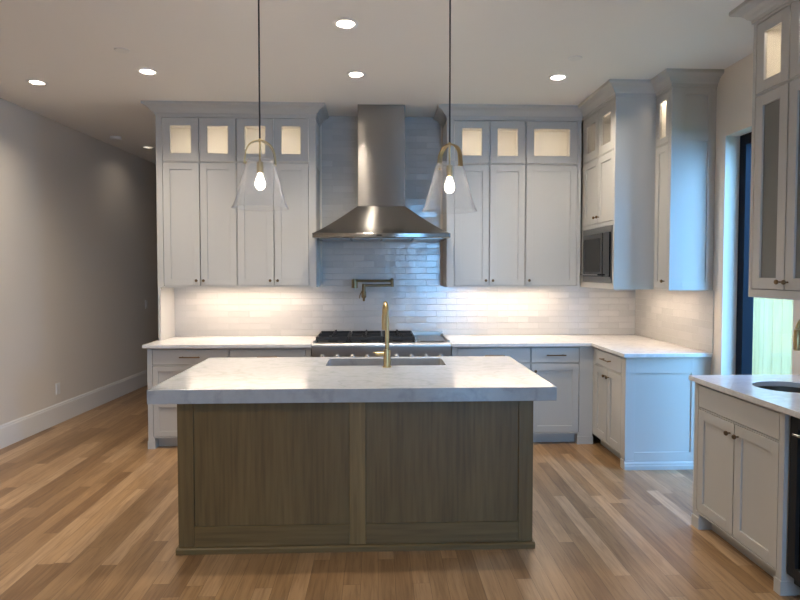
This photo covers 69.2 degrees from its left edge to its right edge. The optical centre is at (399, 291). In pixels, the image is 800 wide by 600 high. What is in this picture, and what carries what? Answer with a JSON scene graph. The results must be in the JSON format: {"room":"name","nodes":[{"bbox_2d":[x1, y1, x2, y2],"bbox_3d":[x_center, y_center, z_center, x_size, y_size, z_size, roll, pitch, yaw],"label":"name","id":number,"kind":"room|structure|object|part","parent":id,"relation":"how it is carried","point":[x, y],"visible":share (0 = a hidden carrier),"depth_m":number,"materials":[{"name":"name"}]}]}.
{"room":"kitchen","nodes":[
{"label":"kitchen","id":0,"kind":"room"},
{"bbox_2d":[0,98,158,424],"bbox_3d":[-3.577,-0.089,3.039,0.120,3.065,13.673,0,2,1],"label":"wall","id":1,"kind":"structure","parent":0,"point":[79,265],"depth_m":6.09,"materials":[{"name":"beige paint"}]},
{"bbox_2d":[56,382,59,394],"bbox_3d":[-3.484,0.989,5.909,0.012,0.115,0.072,0,2,-2],"label":"wall outlet","id":2,"kind":"object","parent":1,"relation":"attached to","point":[57,384],"visible":1,"depth_m":5.89,"materials":[{"name":"white plastic"}]},
{"bbox_2d":[0,370,147,448],"bbox_3d":[-3.512,1.338,3.166,0.016,0.205,13.517,0,2,1],"label":"baseboard","id":3,"kind":"structure","parent":1,"relation":"attached to","point":[11,432],"depth_m":6.02,"materials":[{"name":"white paint"}]},
{"bbox_2d":[0,0,753,163],"bbox_3d":[-0.624,-1.687,3.171,6.900,0.120,13.800,0,2,-2],"label":"ceiling","id":4,"kind":"structure","parent":0,"point":[504,52],"depth_m":3.98,"materials":[{"name":"white paint"}]},
{"bbox_2d":[25,79,47,85],"bbox_3d":[-2.908,-1.696,4.646,0.159,0.047,0.159,0,2,-2],"label":"recessed light","id":5,"kind":"object","parent":4,"relation":"in","point":[31,81],"visible":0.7,"depth_m":4.67,"materials":[{"name":"white plastic"}]},
{"bbox_2d":[110,136,121,140],"bbox_3d":[-3.206,-1.728,6.545,0.120,0.031,0.120,0,2,-2],"label":"smoke detector","id":6,"kind":"object","parent":4,"relation":"attached to","point":[116,138],"visible":1,"depth_m":6.51,"materials":[{"name":"white plastic"}]},
{"bbox_2d":[114,47,129,53],"bbox_3d":[-1.905,-1.651,3.975,0.100,0.007,0.100,0,2,-2],"label":"sprinkler cover","id":7,"kind":"object","parent":4,"relation":"attached to","point":[117,49],"visible":1,"depth_m":3.96,"materials":[{"name":"white plastic"}]},
{"bbox_2d":[136,68,157,74],"bbox_3d":[-1.915,-1.687,4.394,0.159,0.047,0.159,0,2,-2],"label":"recessed light","id":8,"kind":"object","parent":4,"relation":"in","point":[148,71],"visible":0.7,"depth_m":4.42,"materials":[{"name":"white plastic"}]},
{"bbox_2d":[141,146,154,148],"bbox_3d":[-3.074,-1.780,7.076,0.159,0.047,0.159,0,2,-2],"label":"recessed light","id":9,"kind":"object","parent":4,"relation":"in","point":[147,147],"visible":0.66,"depth_m":7.08,"materials":[{"name":"white plastic"}]},
{"bbox_2d":[231,0,288,210],"bbox_3d":[-0.749,-1.034,3.089,0.301,1.177,0.301,0,2,-2],"label":"pendant light","id":10,"kind":"object","parent":4,"relation":"hanging from","point":[260,182],"visible":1,"depth_m":3.08,"materials":[{"name":"gold metal"}]},
{"bbox_3d":[-0.749,-1.208,3.083,0.009,0.784,0.009,0,2,-2],"label":"cord","id":11,"kind":"part","parent":10,"relation":"part of","materials":[{"name":"black plastic"}]},
{"bbox_3d":[-0.749,-0.575,3.105,0.301,0.259,0.301,0,2,-2],"label":"lamp shade","id":12,"kind":"part","parent":10,"relation":"part of","materials":[{"name":"clear glass"}]},
{"bbox_3d":[-0.749,-0.588,3.105,0.055,0.088,0.055,0,2,-2],"label":"bulb","id":13,"kind":"part","parent":10,"relation":"part of","materials":[{"name":"white"}]},
{"bbox_2d":[257,138,263,173],"bbox_3d":[-0.749,-0.725,3.100,0.036,0.184,0.036,0,2,-2],"label":"socket","id":14,"kind":"object","parent":10,"relation":"attached to","point":[260,170],"depth_m":3.09,"materials":[{"name":"gold metal"}]},
{"bbox_2d":[333,18,358,28],"bbox_3d":[-0.332,-1.657,3.541,0.159,0.047,0.159,0,2,-2],"label":"recessed light","id":15,"kind":"object","parent":4,"relation":"in","point":[343,23],"visible":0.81,"depth_m":3.57,"materials":[{"name":"white plastic"}]},
{"bbox_2d":[346,71,365,77],"bbox_3d":[-0.339,-1.689,4.457,0.159,0.047,0.159,0,2,-2],"label":"recessed light","id":16,"kind":"object","parent":4,"relation":"in","point":[354,74],"visible":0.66,"depth_m":4.49,"materials":[{"name":"white plastic"}]},
{"bbox_2d":[422,0,476,213],"bbox_3d":[0.269,-1.029,3.129,0.301,1.189,0.301,0,2,-2],"label":"pendant light","id":17,"kind":"object","parent":4,"relation":"hanging from","point":[449,185],"visible":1,"depth_m":3.13,"materials":[{"name":"gold metal"}]},
{"bbox_2d":[446,142,452,176],"bbox_3d":[0.269,-0.714,3.140,0.036,0.184,0.036,0,2,-2],"label":"socket","id":18,"kind":"object","parent":17,"relation":"attached to","point":[449,168],"depth_m":3.13,"materials":[{"name":"gold metal"}]},
{"bbox_3d":[0.269,-0.565,3.145,0.301,0.259,0.301,0,2,-2],"label":"lamp shade","id":19,"kind":"part","parent":17,"relation":"part of","materials":[{"name":"clear glass"}]},
{"bbox_3d":[0.269,-1.204,3.123,0.009,0.796,0.009,0,2,-2],"label":"cord","id":20,"kind":"part","parent":17,"relation":"part of","materials":[{"name":"black plastic"}]},
{"bbox_3d":[0.269,-0.577,3.144,0.055,0.088,0.055,0,2,-2],"label":"bulb","id":21,"kind":"part","parent":17,"relation":"part of","materials":[{"name":"white"}]},
{"bbox_2d":[548,74,568,80],"bbox_3d":[1.233,-1.692,4.525,0.159,0.047,0.159,0,2,-2],"label":"recessed light","id":22,"kind":"object","parent":4,"relation":"in","point":[559,77],"visible":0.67,"depth_m":4.56,"materials":[{"name":"white plastic"}]},
{"bbox_2d":[568,55,581,60],"bbox_3d":[1.244,-1.656,4.124,0.100,0.007,0.100,0,2,-2],"label":"sprinkler cover","id":23,"kind":"object","parent":4,"relation":"attached to","point":[572,58],"visible":1,"depth_m":4.11,"materials":[{"name":"white plastic"}]},
{"bbox_2d":[0,385,799,599],"bbox_3d":[-0.724,1.486,3.278,6.700,0.100,13.800,0,2,-2],"label":"floor","id":24,"kind":"structure","parent":0,"point":[88,511],"depth_m":3.28,"materials":[{"name":"brown wood"}]},
{"bbox_2d":[147,348,228,448],"bbox_3d":[-1.857,0.921,5.365,0.707,0.884,0.689,0,2,-2],"label":"base cabinet","id":25,"kind":"object","parent":24,"relation":"on","point":[163,364],"visible":0.42,"depth_m":5.05,"materials":[{"name":"grey paint"}]},
{"bbox_3d":[-1.824,1.115,5.076,0.650,0.300,0.020,0,2,-2],"label":"drawer","id":26,"kind":"part","parent":25,"relation":"part of","materials":[{"name":"grey paint"}]},
{"bbox_3d":[-1.824,0.800,5.065,0.650,0.300,0.020,0,2,-2],"label":"drawer","id":27,"kind":"part","parent":25,"relation":"part of","materials":[{"name":"grey paint"}]},
{"bbox_3d":[-1.824,0.570,5.057,0.650,0.129,0.020,0,2,-2],"label":"drawer","id":28,"kind":"part","parent":25,"relation":"part of","materials":[{"name":"grey paint"}]},
{"bbox_2d":[142,336,315,347],"bbox_3d":[-1.510,0.464,5.367,1.452,0.030,0.684,0,2,-2],"label":"countertop","id":29,"kind":"structure","parent":25,"relation":"on","point":[176,341],"depth_m":5.18,"materials":[{"name":"white stone"}]},
{"bbox_2d":[158,287,174,339],"bbox_3d":[-2.209,0.200,5.495,0.023,0.486,0.368,0,2,-2],"label":"end panel","id":30,"kind":"object","parent":29,"relation":"on","point":[166,299],"visible":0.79,"depth_m":5.45,"materials":[{"name":"grey paint"}]},
{"bbox_2d":[229,347,311,357],"bbox_3d":[-1.148,0.920,5.393,0.710,0.884,0.689,0,2,-2],"label":"base cabinet","id":31,"kind":"object","parent":24,"relation":"on","point":[233,352],"visible":0.08,"depth_m":5.07,"materials":[{"name":"grey paint"}]},
{"bbox_2d":[175,401,534,554],"bbox_3d":[-0.256,1.002,3.745,1.983,0.836,1.112,0,2,-2],"label":"kitchen island","id":32,"kind":"object","parent":24,"relation":"on","point":[254,478],"visible":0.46,"depth_m":3.21,"materials":[{"name":"brown wood"}]},
{"bbox_3d":[-0.704,0.946,3.200,0.849,0.688,0.010,0,2,-2],"label":"panel","id":33,"kind":"part","parent":32,"relation":"part of","materials":[{"name":"brown wood"}]},
{"bbox_3d":[-0.704,1.348,3.210,0.849,0.114,0.021,0,2,-2],"label":"rail","id":34,"kind":"part","parent":32,"relation":"part of","materials":[{"name":"brown wood"}]},
{"bbox_2d":[147,356,556,403],"bbox_3d":[-0.269,0.545,3.731,2.223,0.077,1.165,0,2,-2],"label":"island countertop","id":35,"kind":"structure","parent":32,"relation":"on","point":[430,378],"depth_m":3.38,"materials":[{"name":"stone"}]},
{"bbox_2d":[373,301,391,367],"bbox_3d":[-0.120,0.282,3.923,0.124,0.434,0.218,0,2,-2],"label":"kitchen faucet","id":36,"kind":"object","parent":35,"relation":"on","point":[386,353],"visible":1,"depth_m":3.84,"materials":[{"name":"gold metal"}]},
{"bbox_3d":[-0.144,0.413,3.849,0.071,0.028,0.027,0,2,-2],"label":"lever","id":37,"kind":"part","parent":36,"relation":"part of","materials":[{"name":"gold metal"}]},
{"bbox_3d":[0.235,0.945,3.237,0.853,0.688,0.010,0,2,-2],"label":"panel","id":38,"kind":"part","parent":32,"relation":"part of","materials":[{"name":"brown wood"}]},
{"bbox_3d":[0.235,1.347,3.246,0.853,0.114,0.021,0,2,-2],"label":"rail","id":39,"kind":"part","parent":32,"relation":"part of","materials":[{"name":"brown wood"}]},
{"bbox_2d":[312,329,450,356],"bbox_3d":[-0.172,0.872,5.410,1.218,0.980,0.722,0,2,-2],"label":"gas range","id":40,"kind":"object","parent":24,"relation":"on","point":[335,343],"visible":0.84,"depth_m":5.11,"materials":[{"name":"silver metal"}]},
{"bbox_3d":[-0.161,0.537,5.114,1.218,0.159,0.052,0,2,-2],"label":"control panel","id":41,"kind":"part","parent":40,"relation":"part of","materials":[{"name":"silver metal"}]},
{"bbox_2d":[451,347,530,369],"bbox_3d":[0.800,0.918,5.467,0.709,0.884,0.689,0,2,-2],"label":"base cabinet","id":42,"kind":"object","parent":24,"relation":"on","point":[522,355],"visible":0.14,"depth_m":5.15,"materials":[{"name":"grey paint"}]},
{"bbox_3d":[0.837,0.567,5.159,0.646,0.129,0.020,0,2,-2],"label":"drawer","id":43,"kind":"part","parent":42,"relation":"part of","materials":[{"name":"grey paint"}]},
{"bbox_2d":[531,346,592,443],"bbox_3d":[1.437,0.917,5.492,0.566,0.884,0.689,0,2,-2],"label":"base cabinet","id":44,"kind":"object","parent":24,"relation":"on","point":[569,418],"visible":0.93,"depth_m":5.19,"materials":[{"name":"grey paint"}]},
{"bbox_3d":[1.385,0.566,5.180,0.427,0.129,0.020,0,2,-2],"label":"drawer","id":45,"kind":"part","parent":44,"relation":"part of","materials":[{"name":"grey paint"}]},
{"bbox_3d":[1.385,0.953,5.193,0.427,0.615,0.020,0,2,-2],"label":"door","id":46,"kind":"part","parent":44,"relation":"part of","materials":[{"name":"grey paint"}]},
{"bbox_2d":[593,347,710,469],"bbox_3d":[2.060,0.939,4.861,0.712,0.884,0.694,0,2,-2],"label":"base cabinet","id":47,"kind":"object","parent":24,"relation":"on","point":[644,407],"visible":0.93,"depth_m":4.54,"materials":[{"name":"grey paint"}]},
{"bbox_2d":[445,334,711,357],"bbox_3d":[1.425,0.472,5.140,1.946,0.030,1.364,0,2,-2],"label":"countertop","id":48,"kind":"structure","parent":47,"relation":"on","point":[623,345],"depth_m":5.14,"materials":[{"name":"white stone"}]},
{"bbox_3d":[1.745,0.959,5.021,0.020,0.615,0.274,0,2,-2],"label":"door","id":49,"kind":"part","parent":47,"relation":"part of","materials":[{"name":"grey paint"}]},
{"bbox_3d":[1.750,0.577,4.866,0.020,0.129,0.557,0,2,-2],"label":"drawer","id":50,"kind":"part","parent":47,"relation":"part of","materials":[{"name":"grey paint"}]},
{"bbox_3d":[1.752,0.891,4.865,0.022,0.789,0.660,0,2,-2],"label":"frame","id":51,"kind":"part","parent":47,"relation":"part of","materials":[{"name":"grey paint"}]},
{"bbox_3d":[1.756,0.969,4.739,0.020,0.615,0.274,0,2,-2],"label":"door","id":52,"kind":"part","parent":47,"relation":"part of","materials":[{"name":"grey paint"}]},
{"bbox_3d":[2.090,1.363,4.536,0.679,0.060,0.014,0,2,-2],"label":"trim","id":53,"kind":"part","parent":47,"relation":"part of","materials":[{"name":"grey paint"}]},
{"bbox_3d":[2.091,0.950,4.540,0.674,0.884,0.020,0,2,-2],"label":"panel","id":54,"kind":"part","parent":47,"relation":"part of","materials":[{"name":"grey paint"}]},
{"bbox_2d":[691,382,799,595],"bbox_3d":[2.127,0.998,3.161,0.706,0.884,0.788,0,2,-2],"label":"base cabinet","id":55,"kind":"object","parent":24,"relation":"on","point":[742,446],"visible":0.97,"depth_m":3.06,"materials":[{"name":"grey paint"}]},
{"bbox_3d":[1.810,1.018,3.324,0.020,0.615,0.348,0,2,-2],"label":"door","id":56,"kind":"part","parent":55,"relation":"part of","materials":[{"name":"grey paint"}]},
{"bbox_2d":[689,375,799,418],"bbox_3d":[2.156,0.564,2.486,0.698,0.030,2.160,0,2,-2],"label":"countertop","id":57,"kind":"structure","parent":55,"relation":"on","point":[746,387],"depth_m":3.20,"materials":[{"name":"white stone"}]},
{"bbox_2d":[759,386,799,392],"bbox_3d":[2.150,0.631,3.199,0.386,0.152,0.346,0,2,-2],"label":"bar sink","id":58,"kind":"object","parent":57,"relation":"in","point":[775,388],"visible":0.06,"depth_m":3.35,"materials":[{"name":"grey metal"}]},
{"bbox_2d":[793,319,799,350],"bbox_3d":[2.286,0.320,3.164,0.242,0.411,0.111,0,2,-2],"label":"bar faucet","id":59,"kind":"object","parent":57,"relation":"on","point":[796,336],"visible":1,"depth_m":3.18,"materials":[{"name":"gold metal"}]},
{"bbox_3d":[1.824,1.030,2.970,0.020,0.615,0.344,0,2,-2],"label":"door","id":60,"kind":"part","parent":55,"relation":"part of","materials":[{"name":"grey paint"}]},
{"bbox_2d":[787,416,799,586],"bbox_3d":[2.134,1.028,2.475,0.648,0.872,0.584,0,2,-2],"label":"beverage fridge","id":61,"kind":"object","parent":24,"relation":"on","point":[793,549],"visible":0.91,"depth_m":2.71,"materials":[{"name":"black metal"}]},
{"bbox_3d":[1.876,0.976,2.463,0.010,0.662,0.480,0,2,-2],"label":"pane","id":62,"kind":"part","parent":61,"relation":"part of","materials":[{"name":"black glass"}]},
{"bbox_2d":[319,119,585,334],"bbox_3d":[0.172,-0.186,5.818,4.810,3.065,0.120,0,2,-2],"label":"wall","id":63,"kind":"structure","parent":0,"point":[320,127],"depth_m":5.73,"materials":[{"name":"beige paint"}]},
{"bbox_2d":[155,115,237,286],"bbox_3d":[-1.859,-0.823,5.452,0.721,1.560,0.395,0,2,-2],"label":"upper cabinet","id":64,"kind":"object","parent":63,"relation":"attached to","point":[196,183],"visible":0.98,"depth_m":5.30,"materials":[{"name":"grey paint"}]},
{"bbox_3d":[-1.993,-1.381,5.272,0.325,0.389,0.020,0,2,-2],"label":"glass door","id":65,"kind":"part","parent":64,"relation":"part of","materials":[{"name":"grey paint"}]},
{"bbox_3d":[-1.993,-0.613,5.299,0.325,1.120,0.020,0,2,-2],"label":"door","id":66,"kind":"part","parent":64,"relation":"part of","materials":[{"name":"grey paint"}]},
{"bbox_3d":[-1.661,-1.382,5.285,0.324,0.389,0.020,0,2,-2],"label":"glass door","id":67,"kind":"part","parent":64,"relation":"part of","materials":[{"name":"grey paint"}]},
{"bbox_3d":[-1.661,-0.614,5.312,0.324,1.120,0.020,0,2,-2],"label":"door","id":68,"kind":"part","parent":64,"relation":"part of","materials":[{"name":"grey paint"}]},
{"bbox_2d":[141,101,328,126],"bbox_3d":[-1.498,-1.653,5.411,1.625,0.102,0.462,0,2,-2],"label":"trim","id":69,"kind":"structure","parent":64,"relation":"on","point":[318,110],"depth_m":5.23,"materials":[{"name":"grey paint"}]},
{"bbox_2d":[236,116,319,286],"bbox_3d":[-1.139,-0.824,5.479,0.720,1.560,0.395,0,2,-2],"label":"upper cabinet","id":70,"kind":"object","parent":63,"relation":"attached to","point":[276,247],"visible":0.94,"depth_m":5.33,"materials":[{"name":"grey paint"}]},
{"bbox_3d":[-1.324,-1.382,5.298,0.326,0.389,0.020,0,2,-2],"label":"glass door","id":71,"kind":"part","parent":70,"relation":"part of","materials":[{"name":"grey paint"}]},
{"bbox_3d":[-1.324,-0.614,5.325,0.326,1.120,0.020,0,2,-2],"label":"door","id":72,"kind":"part","parent":70,"relation":"part of","materials":[{"name":"grey paint"}]},
{"bbox_3d":[-0.997,-1.383,5.311,0.312,0.389,0.020,0,2,-2],"label":"glass door","id":73,"kind":"part","parent":70,"relation":"part of","materials":[{"name":"grey paint"}]},
{"bbox_3d":[-0.997,-0.615,5.338,0.312,1.120,0.020,0,2,-2],"label":"door","id":74,"kind":"part","parent":70,"relation":"part of","materials":[{"name":"grey paint"}]},
{"bbox_2d":[312,104,450,241],"bbox_3d":[-0.173,-1.090,5.383,1.218,1.226,0.644,0,2,-2],"label":"range hood","id":75,"kind":"object","parent":63,"relation":"attached to","point":[381,213],"visible":1,"depth_m":5.28,"materials":[{"name":"silver metal"}]},
{"bbox_2d":[174,116,634,335],"bbox_3d":[0.084,-0.640,5.736,4.579,2.151,0.006,0,2,-2],"label":"wall tile","id":76,"kind":"structure","parent":63,"relation":"attached to","point":[417,301],"depth_m":5.73,"materials":[{"name":"white tile"}]},
{"bbox_2d":[352,278,393,300],"bbox_3d":[-0.270,-0.017,5.684,0.413,0.222,0.112,0,2,-2],"label":"pot filler","id":77,"kind":"object","parent":76,"relation":"attached to","point":[354,281],"visible":1,"depth_m":5.66,"materials":[{"name":"gold metal"}]},
{"bbox_3d":[-0.352,0.010,5.649,0.048,0.170,0.047,0,2,-2],"label":"spout","id":78,"kind":"part","parent":77,"relation":"part of","materials":[{"name":"gold metal"}]},
{"bbox_3d":[-0.258,-0.104,5.672,0.350,0.024,0.024,0,2,-1],"label":"arm","id":79,"kind":"part","parent":77,"relation":"part of","materials":[{"name":"gold metal"}]},
{"bbox_3d":[-0.215,-0.059,5.657,0.265,0.024,0.024,0,2,-4],"label":"arm","id":80,"kind":"part","parent":77,"relation":"part of","materials":[{"name":"gold metal"}]},
{"bbox_2d":[442,118,525,286],"bbox_3d":[0.797,-0.826,5.554,0.735,1.560,0.395,0,2,-2],"label":"upper cabinet","id":81,"kind":"object","parent":63,"relation":"attached to","point":[485,247],"visible":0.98,"depth_m":5.40,"materials":[{"name":"grey paint"}]},
{"bbox_3d":[0.667,-0.617,5.401,0.323,1.120,0.020,0,2,-2],"label":"door","id":82,"kind":"part","parent":81,"relation":"part of","materials":[{"name":"grey paint"}]},
{"bbox_3d":[0.667,-1.385,5.375,0.323,0.389,0.020,0,2,-2],"label":"glass door","id":83,"kind":"part","parent":81,"relation":"part of","materials":[{"name":"grey paint"}]},
{"bbox_3d":[1.000,-0.617,5.414,0.328,1.120,0.020,0,2,-2],"label":"door","id":84,"kind":"part","parent":81,"relation":"part of","materials":[{"name":"grey paint"}]},
{"bbox_3d":[1.000,-1.385,5.387,0.328,0.389,0.020,0,2,-2],"label":"glass door","id":85,"kind":"part","parent":81,"relation":"part of","materials":[{"name":"grey paint"}]},
{"bbox_2d":[525,119,581,286],"bbox_3d":[1.424,-0.827,5.578,0.520,1.560,0.395,0,2,-2],"label":"upper cabinet","id":86,"kind":"object","parent":63,"relation":"attached to","point":[553,146],"visible":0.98,"depth_m":5.42,"materials":[{"name":"grey paint"}]},
{"bbox_3d":[1.414,-0.618,5.430,0.477,1.120,0.020,0,2,-2],"label":"door","id":87,"kind":"part","parent":86,"relation":"part of","materials":[{"name":"grey paint"}]},
{"bbox_3d":[1.414,-1.386,5.403,0.477,0.389,0.020,0,2,-2],"label":"glass door","id":88,"kind":"part","parent":86,"relation":"part of","materials":[{"name":"grey paint"}]},
{"bbox_2d":[434,68,723,127],"bbox_3d":[1.423,-1.642,5.104,2.497,0.102,0.791,1,2,29],"label":"trim","id":89,"kind":"structure","parent":63,"relation":"attached to","point":[670,77],"depth_m":5.05,"materials":[{"name":"grey paint"}]},
{"bbox_2d":[635,53,799,374],"bbox_3d":[2.655,-0.025,1.228,0.200,3.065,9.250,0,2,-2],"label":"wall","id":90,"kind":"structure","parent":0,"point":[735,86],"depth_m":4.36,"materials":[{"name":"beige paint"}]},
{"bbox_2d":[580,96,655,288],"bbox_3d":[2.038,-0.816,5.255,0.705,1.560,1.087,0,2,-2],"label":"upper cabinet","id":91,"kind":"object","parent":90,"relation":"attached to","point":[618,170],"visible":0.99,"depth_m":4.72,"materials":[{"name":"grey paint"}]},
{"bbox_3d":[1.729,-0.887,5.239,0.020,0.569,0.344,0,2,-2],"label":"door","id":92,"kind":"part","parent":91,"relation":"part of","materials":[{"name":"grey paint"}]},
{"bbox_3d":[1.729,-1.380,5.221,0.020,0.389,0.344,0,2,-2],"label":"glass door","id":93,"kind":"part","parent":91,"relation":"part of","materials":[{"name":"grey paint"}]},
{"bbox_2d":[580,225,612,282],"bbox_3d":[1.917,-0.320,5.092,0.477,0.472,0.670,0,2,-2],"label":"microwave","id":94,"kind":"object","parent":91,"relation":"in","point":[597,242],"visible":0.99,"depth_m":5.01,"materials":[{"name":"silver metal"}]},
{"bbox_3d":[1.716,-0.320,5.155,0.021,0.373,0.466,0,2,-2],"label":"door","id":95,"kind":"part","parent":94,"relation":"part of","materials":[{"name":"black glass"}]},
{"bbox_3d":[1.729,-0.309,4.851,0.017,0.373,0.137,0,2,-2],"label":"control panel","id":96,"kind":"part","parent":94,"relation":"part of","materials":[{"name":"black glass"}]},
{"bbox_3d":[1.737,-0.809,5.073,0.022,1.560,0.745,0,2,-2],"label":"frame","id":97,"kind":"part","parent":91,"relation":"part of","materials":[{"name":"grey paint"}]},
{"bbox_3d":[1.742,-0.875,4.894,0.020,0.569,0.330,0,2,-2],"label":"door","id":98,"kind":"part","parent":91,"relation":"part of","materials":[{"name":"grey paint"}]},
{"bbox_3d":[1.742,-1.367,4.877,0.020,0.389,0.330,0,2,-2],"label":"glass door","id":99,"kind":"part","parent":91,"relation":"part of","materials":[{"name":"grey paint"}]},
{"bbox_2d":[635,289,713,352],"bbox_3d":[2.401,0.212,5.174,0.006,0.488,1.365,0,2,-2],"label":"wall tile","id":100,"kind":"structure","parent":90,"relation":"attached to","point":[685,318],"depth_m":5.02,"materials":[{"name":"white tile"}]},
{"bbox_2d":[653,86,716,289],"bbox_3d":[2.232,-0.793,4.591,0.382,1.560,0.254,0,2,-2],"label":"upper cabinet","id":101,"kind":"object","parent":90,"relation":"attached to","point":[685,147],"visible":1,"depth_m":4.48,"materials":[{"name":"grey paint"}]},
{"bbox_3d":[2.084,-0.589,4.608,0.020,1.120,0.207,0,2,-2],"label":"door","id":102,"kind":"part","parent":101,"relation":"part of","materials":[{"name":"grey paint"}]},
{"bbox_3d":[2.085,-0.793,4.596,0.022,1.560,0.234,0,2,-2],"label":"frame","id":103,"kind":"part","parent":101,"relation":"part of","materials":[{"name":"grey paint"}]},
{"bbox_3d":[2.084,-1.357,4.581,0.020,0.389,0.207,0,2,-2],"label":"glass door","id":104,"kind":"part","parent":101,"relation":"part of","materials":[{"name":"grey paint"}]},
{"bbox_2d":[735,132,753,374],"bbox_3d":[2.598,0.120,4.012,0.080,2.540,0.745,0,2,-2],"label":"window","id":105,"kind":"structure","parent":90,"relation":"in","point":[744,317],"depth_m":4.31,"materials":[{"name":"black"}]},
{"bbox_2d":[748,0,799,299],"bbox_3d":[2.266,-0.717,2.408,0.482,1.560,1.885,0,2,-2],"label":"wall cabinet","id":106,"kind":"object","parent":90,"relation":"attached to","point":[774,238],"visible":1,"depth_m":3.16,"materials":[{"name":"grey paint"}]},
{"bbox_2d":[729,0,789,24],"bbox_3d":[2.236,-1.549,2.424,0.542,0.102,1.977,0,2,-2],"label":"trim","id":107,"kind":"structure","parent":106,"relation":"on","point":[753,11],"depth_m":3.24,"materials":[{"name":"grey paint"}]},
{"bbox_3d":[2.038,-0.556,3.188,0.020,1.087,0.262,0,2,-2],"label":"door","id":108,"kind":"part","parent":106,"relation":"part of","materials":[{"name":"grey paint"}]},
{"bbox_3d":[2.041,-0.556,3.188,0.004,0.971,0.146,0,2,-2],"label":"pane","id":109,"kind":"part","parent":106,"relation":"part of","materials":[{"name":"grey glass"}]},
{"bbox_3d":[2.038,-1.308,3.162,0.020,0.389,0.262,0,2,-2],"label":"glass door","id":110,"kind":"part","parent":106,"relation":"part of","materials":[{"name":"grey paint"}]},
{"bbox_3d":[2.049,-0.547,2.918,0.020,1.087,0.262,0,2,-2],"label":"door","id":111,"kind":"part","parent":106,"relation":"part of","materials":[{"name":"grey paint"}]},
{"bbox_3d":[2.049,-1.298,2.892,0.020,0.389,0.262,0,2,-2],"label":"glass door","id":112,"kind":"part","parent":106,"relation":"part of","materials":[{"name":"grey paint"}]},
{"bbox_3d":[2.052,-0.547,2.919,0.004,0.971,0.146,0,2,-2],"label":"pane","id":113,"kind":"part","parent":106,"relation":"part of","materials":[{"name":"grey glass"}]},
{"label":"outside","id":114,"kind":"structure","parent":0,"visible":0},
{"bbox_3d":[5.723,1.454,4.777,6.200,0.100,15.000,0,2,-2],"label":"yard","id":115,"kind":"structure","parent":114,"visible":0},
{"bbox_2d":[752,297,792,374],"bbox_3d":[3.946,0.330,6.458,0.060,1.930,6.573,0,2,-2],"label":"wooden fence","id":116,"kind":"object","parent":115,"relation":"on","point":[772,318],"visible":0.06,"depth_m":6.18,"materials":[{"name":"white wood"}]}
]}

